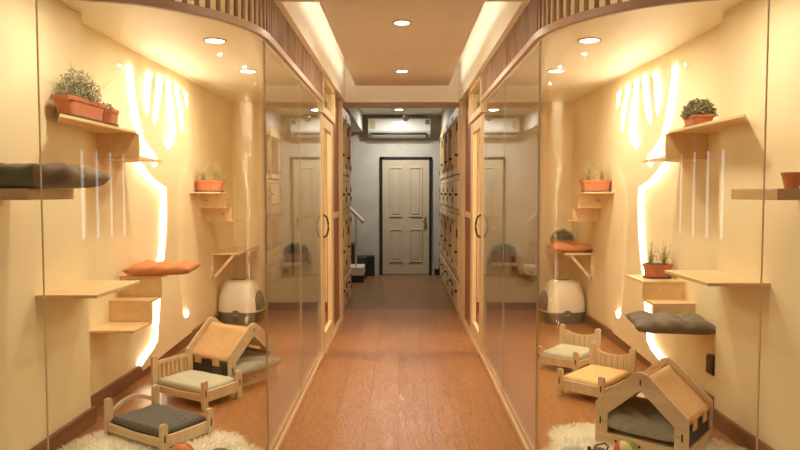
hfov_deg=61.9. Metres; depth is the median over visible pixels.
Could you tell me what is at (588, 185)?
potted plant
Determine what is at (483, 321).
window
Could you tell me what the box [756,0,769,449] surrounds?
glass panel edge
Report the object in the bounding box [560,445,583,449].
plush toy
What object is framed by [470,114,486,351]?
door
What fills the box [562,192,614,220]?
shelf
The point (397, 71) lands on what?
recessed light
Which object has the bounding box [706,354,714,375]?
wall box
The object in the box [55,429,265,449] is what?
rug
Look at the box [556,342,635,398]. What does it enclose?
pet bed
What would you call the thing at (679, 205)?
wall
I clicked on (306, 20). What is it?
ceiling
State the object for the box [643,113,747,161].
shelf
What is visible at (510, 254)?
potted plant
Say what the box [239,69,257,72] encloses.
recessed light
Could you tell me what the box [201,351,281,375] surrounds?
cushion
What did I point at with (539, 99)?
glass panel edge
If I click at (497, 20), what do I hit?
ceiling
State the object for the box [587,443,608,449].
mouse
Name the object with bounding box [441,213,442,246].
grille
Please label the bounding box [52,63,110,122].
potted plant
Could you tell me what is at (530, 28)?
fascia
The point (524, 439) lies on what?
trim
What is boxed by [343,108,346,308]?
tall cabinet
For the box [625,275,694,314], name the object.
shelf
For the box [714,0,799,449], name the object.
wall pier
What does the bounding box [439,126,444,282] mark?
tall cabinet
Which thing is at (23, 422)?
wall pier
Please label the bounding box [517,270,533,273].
wall shelf
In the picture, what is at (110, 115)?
potted plant
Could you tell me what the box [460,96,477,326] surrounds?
wall
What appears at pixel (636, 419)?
cushion
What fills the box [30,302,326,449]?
baseboard
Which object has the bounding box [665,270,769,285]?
wall shelf
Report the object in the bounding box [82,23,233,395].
wall
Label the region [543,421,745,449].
rug
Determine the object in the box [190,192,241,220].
shelf
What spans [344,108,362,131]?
ceiling
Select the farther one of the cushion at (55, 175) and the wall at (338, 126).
the wall at (338, 126)
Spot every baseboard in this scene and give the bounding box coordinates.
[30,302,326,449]
[434,269,439,274]
[477,302,773,449]
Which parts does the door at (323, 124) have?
handle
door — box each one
[317,114,333,351]
[380,157,431,274]
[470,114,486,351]
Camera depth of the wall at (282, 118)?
8.00 m
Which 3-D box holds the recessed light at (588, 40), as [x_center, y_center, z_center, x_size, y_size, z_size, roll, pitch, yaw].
[1.334,-1.300,4.697,0.165,0.008,0.165,0,3,0]
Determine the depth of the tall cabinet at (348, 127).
8.59 m
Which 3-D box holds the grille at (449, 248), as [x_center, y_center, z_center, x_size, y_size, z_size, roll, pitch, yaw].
[0.668,0.176,8.890,0.005,0.550,0.523,0,3,0]
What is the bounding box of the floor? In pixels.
[62,275,739,449]
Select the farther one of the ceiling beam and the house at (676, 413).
the ceiling beam
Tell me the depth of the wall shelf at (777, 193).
2.91 m
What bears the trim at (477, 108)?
attached to the wall at (465, 126)
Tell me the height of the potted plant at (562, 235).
0.230 m
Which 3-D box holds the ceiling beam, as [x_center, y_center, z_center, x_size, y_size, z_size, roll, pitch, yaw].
[0.024,-1.626,7.764,1.520,0.460,0.530,0,3,0]
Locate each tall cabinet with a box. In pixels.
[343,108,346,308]
[345,110,351,304]
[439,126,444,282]
[442,120,448,291]
[446,112,453,302]
[451,101,460,318]
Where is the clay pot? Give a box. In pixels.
[780,172,799,187]
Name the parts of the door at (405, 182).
panel, panel, panel, panel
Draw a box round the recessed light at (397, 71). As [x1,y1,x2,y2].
[395,70,408,72]
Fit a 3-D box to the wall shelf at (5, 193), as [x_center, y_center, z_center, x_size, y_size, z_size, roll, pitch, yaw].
[-1.753,-0.141,3.052,0.325,0.050,0.400,0,3,0]
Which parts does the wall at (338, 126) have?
cross rail, post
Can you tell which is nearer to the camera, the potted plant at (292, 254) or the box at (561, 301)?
the box at (561, 301)
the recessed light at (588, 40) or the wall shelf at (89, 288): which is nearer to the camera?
the wall shelf at (89, 288)
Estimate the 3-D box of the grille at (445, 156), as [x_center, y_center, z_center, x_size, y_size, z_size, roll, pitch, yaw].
[0.670,-1.059,9.760,0.005,0.590,0.523,0,3,0]
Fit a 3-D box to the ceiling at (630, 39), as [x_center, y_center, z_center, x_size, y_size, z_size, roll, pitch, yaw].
[1.471,-1.364,5.315,1.390,0.060,5.440,0,3,0]
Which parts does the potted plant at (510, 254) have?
pot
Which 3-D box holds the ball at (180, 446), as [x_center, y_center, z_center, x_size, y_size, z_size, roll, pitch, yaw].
[-1.090,1.154,3.334,0.125,0.125,0.125,-2,3,-28]
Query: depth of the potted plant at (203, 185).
6.50 m
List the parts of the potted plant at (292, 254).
pot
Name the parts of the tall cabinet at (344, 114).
door, door, drawer, door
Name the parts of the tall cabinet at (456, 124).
drawer, door, door, door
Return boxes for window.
[35,0,48,449]
[263,40,268,449]
[299,79,301,393]
[320,319,321,355]
[482,321,483,355]
[502,79,504,393]
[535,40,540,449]
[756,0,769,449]
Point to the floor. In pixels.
(388, 379)
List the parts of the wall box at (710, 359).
plate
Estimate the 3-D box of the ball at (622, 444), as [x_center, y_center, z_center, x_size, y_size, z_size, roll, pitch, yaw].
[1.150,1.156,3.388,0.124,0.126,0.126,-1,3,-13]
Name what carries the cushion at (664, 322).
on the shelf at (663, 294)
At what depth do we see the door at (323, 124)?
5.86 m
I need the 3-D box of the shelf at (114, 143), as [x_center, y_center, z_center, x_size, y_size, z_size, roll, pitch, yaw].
[-1.877,-0.517,4.166,0.280,0.188,1.439,0,3,0]
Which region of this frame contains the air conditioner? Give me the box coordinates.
[368,118,430,137]
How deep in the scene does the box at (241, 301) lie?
7.22 m
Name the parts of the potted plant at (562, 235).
pot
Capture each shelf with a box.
[0,188,73,199]
[35,280,139,297]
[57,114,161,161]
[90,274,167,332]
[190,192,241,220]
[209,246,257,280]
[278,261,310,265]
[488,261,519,265]
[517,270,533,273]
[547,246,594,280]
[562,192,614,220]
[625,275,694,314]
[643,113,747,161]
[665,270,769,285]
[731,188,799,199]
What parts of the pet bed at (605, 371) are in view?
post, footboard, post, mattress, post, headboard, rail, post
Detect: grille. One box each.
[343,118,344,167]
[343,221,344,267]
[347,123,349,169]
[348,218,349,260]
[441,137,442,174]
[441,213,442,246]
[444,132,446,172]
[444,215,446,252]
[448,218,450,259]
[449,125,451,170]
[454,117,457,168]
[454,220,456,267]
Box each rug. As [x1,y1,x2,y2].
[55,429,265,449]
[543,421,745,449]
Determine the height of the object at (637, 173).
2.344 m
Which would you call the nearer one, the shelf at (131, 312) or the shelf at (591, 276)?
the shelf at (131, 312)
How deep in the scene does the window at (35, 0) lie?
2.69 m
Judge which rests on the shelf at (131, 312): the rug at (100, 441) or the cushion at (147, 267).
the cushion at (147, 267)
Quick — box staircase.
[350,242,374,282]
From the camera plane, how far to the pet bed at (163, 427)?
3.79 m
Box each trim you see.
[269,353,323,449]
[314,73,342,356]
[461,73,489,356]
[480,353,534,449]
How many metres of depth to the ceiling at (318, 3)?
5.83 m
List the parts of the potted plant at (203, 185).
pot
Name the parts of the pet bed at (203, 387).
post, headboard, rail, post, mattress, post, footboard, post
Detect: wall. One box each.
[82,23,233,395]
[232,102,326,301]
[326,96,343,326]
[350,116,440,274]
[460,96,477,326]
[477,102,572,301]
[570,23,722,395]
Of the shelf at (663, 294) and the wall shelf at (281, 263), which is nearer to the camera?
the shelf at (663, 294)
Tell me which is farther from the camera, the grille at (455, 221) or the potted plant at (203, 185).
the grille at (455, 221)
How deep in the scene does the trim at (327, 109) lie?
6.16 m
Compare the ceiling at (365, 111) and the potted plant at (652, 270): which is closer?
the potted plant at (652, 270)
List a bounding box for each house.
[185,317,281,386]
[595,357,712,449]
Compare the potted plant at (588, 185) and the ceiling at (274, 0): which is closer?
the ceiling at (274, 0)
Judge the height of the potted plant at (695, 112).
0.192 m
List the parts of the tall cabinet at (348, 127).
drawer, door, door, door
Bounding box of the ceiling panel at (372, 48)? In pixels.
[319,2,484,85]
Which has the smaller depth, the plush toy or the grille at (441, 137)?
the plush toy
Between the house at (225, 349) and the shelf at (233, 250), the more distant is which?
the shelf at (233, 250)
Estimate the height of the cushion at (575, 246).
0.103 m
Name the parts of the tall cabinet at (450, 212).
drawer, door, door, door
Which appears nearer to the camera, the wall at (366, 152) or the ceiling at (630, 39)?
the ceiling at (630, 39)
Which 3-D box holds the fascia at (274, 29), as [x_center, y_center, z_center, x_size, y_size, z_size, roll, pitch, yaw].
[-0.889,-1.081,3.941,1.010,0.250,3.361,1,3,24]
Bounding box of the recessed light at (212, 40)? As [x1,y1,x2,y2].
[203,37,226,43]
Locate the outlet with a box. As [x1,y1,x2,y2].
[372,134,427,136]
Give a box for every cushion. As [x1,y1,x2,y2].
[0,162,110,188]
[122,259,200,274]
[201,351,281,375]
[547,241,592,251]
[601,397,702,441]
[624,311,715,334]
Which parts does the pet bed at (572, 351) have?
post, footboard, post, mattress, post, headboard, rail, post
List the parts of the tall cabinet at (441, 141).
door, drawer, door, door, frame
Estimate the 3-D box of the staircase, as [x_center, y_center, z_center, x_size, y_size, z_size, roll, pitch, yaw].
[-1.147,0.606,11.022,1.420,0.560,1.020,0,3,0]
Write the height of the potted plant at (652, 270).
0.299 m
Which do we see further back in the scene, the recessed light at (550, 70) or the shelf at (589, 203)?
the shelf at (589, 203)
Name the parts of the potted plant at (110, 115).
pot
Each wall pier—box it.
[0,0,90,449]
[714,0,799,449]
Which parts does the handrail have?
post, rail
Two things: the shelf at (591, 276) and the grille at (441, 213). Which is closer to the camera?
the shelf at (591, 276)
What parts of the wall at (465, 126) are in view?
post, cross rail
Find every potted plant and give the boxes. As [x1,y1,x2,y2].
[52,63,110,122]
[102,103,118,126]
[194,163,225,191]
[283,242,308,261]
[490,243,516,261]
[550,228,574,242]
[579,158,613,191]
[642,239,673,278]
[680,97,717,126]
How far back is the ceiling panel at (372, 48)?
5.08 m
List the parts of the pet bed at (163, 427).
post, headboard, rail, post, mattress, post, footboard, post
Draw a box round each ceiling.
[58,0,313,101]
[274,0,529,1]
[274,2,344,101]
[316,2,487,65]
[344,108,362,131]
[359,108,444,115]
[441,108,455,130]
[459,2,529,101]
[490,0,745,101]
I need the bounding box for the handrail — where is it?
[350,207,364,266]
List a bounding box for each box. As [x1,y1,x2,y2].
[219,278,265,323]
[538,279,584,324]
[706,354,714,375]
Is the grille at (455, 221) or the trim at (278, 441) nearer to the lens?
the trim at (278, 441)
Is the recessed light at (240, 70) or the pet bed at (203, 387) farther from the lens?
the recessed light at (240, 70)
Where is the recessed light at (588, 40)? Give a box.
[577,37,601,43]
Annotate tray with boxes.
[220,310,264,323]
[538,310,583,324]
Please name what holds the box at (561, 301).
on the floor
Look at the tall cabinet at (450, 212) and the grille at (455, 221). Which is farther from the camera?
the tall cabinet at (450, 212)
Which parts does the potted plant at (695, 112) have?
pot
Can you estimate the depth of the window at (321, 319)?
5.77 m
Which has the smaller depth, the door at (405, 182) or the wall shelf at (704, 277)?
the wall shelf at (704, 277)
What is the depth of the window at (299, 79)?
4.61 m
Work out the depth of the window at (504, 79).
4.61 m
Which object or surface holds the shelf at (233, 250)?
attached to the wall at (125, 215)
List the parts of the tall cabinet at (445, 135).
door, drawer, door, door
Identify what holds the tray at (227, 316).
on the box at (241, 301)
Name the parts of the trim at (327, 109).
transom frame, transom pane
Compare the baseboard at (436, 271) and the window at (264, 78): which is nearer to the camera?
the window at (264, 78)
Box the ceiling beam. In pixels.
[343,66,459,107]
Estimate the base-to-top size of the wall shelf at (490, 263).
0.040 m
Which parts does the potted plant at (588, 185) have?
pot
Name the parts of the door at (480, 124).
handle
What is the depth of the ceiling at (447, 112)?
10.28 m
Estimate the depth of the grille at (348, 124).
8.59 m
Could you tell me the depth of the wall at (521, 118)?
7.99 m
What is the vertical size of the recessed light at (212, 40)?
0.008 m
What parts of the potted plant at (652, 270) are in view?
pot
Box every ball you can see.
[171,443,193,449]
[614,440,638,449]
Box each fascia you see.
[76,0,323,102]
[480,0,718,101]
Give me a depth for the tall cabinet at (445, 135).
9.79 m
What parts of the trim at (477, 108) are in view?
transom pane, transom frame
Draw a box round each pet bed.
[104,384,213,449]
[150,346,241,410]
[538,324,600,371]
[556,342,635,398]
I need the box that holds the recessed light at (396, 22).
[393,20,410,25]
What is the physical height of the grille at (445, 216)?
0.550 m
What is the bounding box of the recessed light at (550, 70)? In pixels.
[547,69,565,72]
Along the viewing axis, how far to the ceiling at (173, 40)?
4.98 m
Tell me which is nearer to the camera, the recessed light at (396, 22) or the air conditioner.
the recessed light at (396, 22)
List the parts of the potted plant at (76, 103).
pot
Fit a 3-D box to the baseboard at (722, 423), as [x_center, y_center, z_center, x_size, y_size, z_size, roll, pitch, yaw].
[1.411,1.113,5.437,1.270,0.100,5.240,0,3,0]
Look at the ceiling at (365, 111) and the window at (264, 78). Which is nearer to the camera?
the window at (264, 78)
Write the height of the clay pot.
0.072 m
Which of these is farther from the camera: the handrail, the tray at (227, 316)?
the handrail

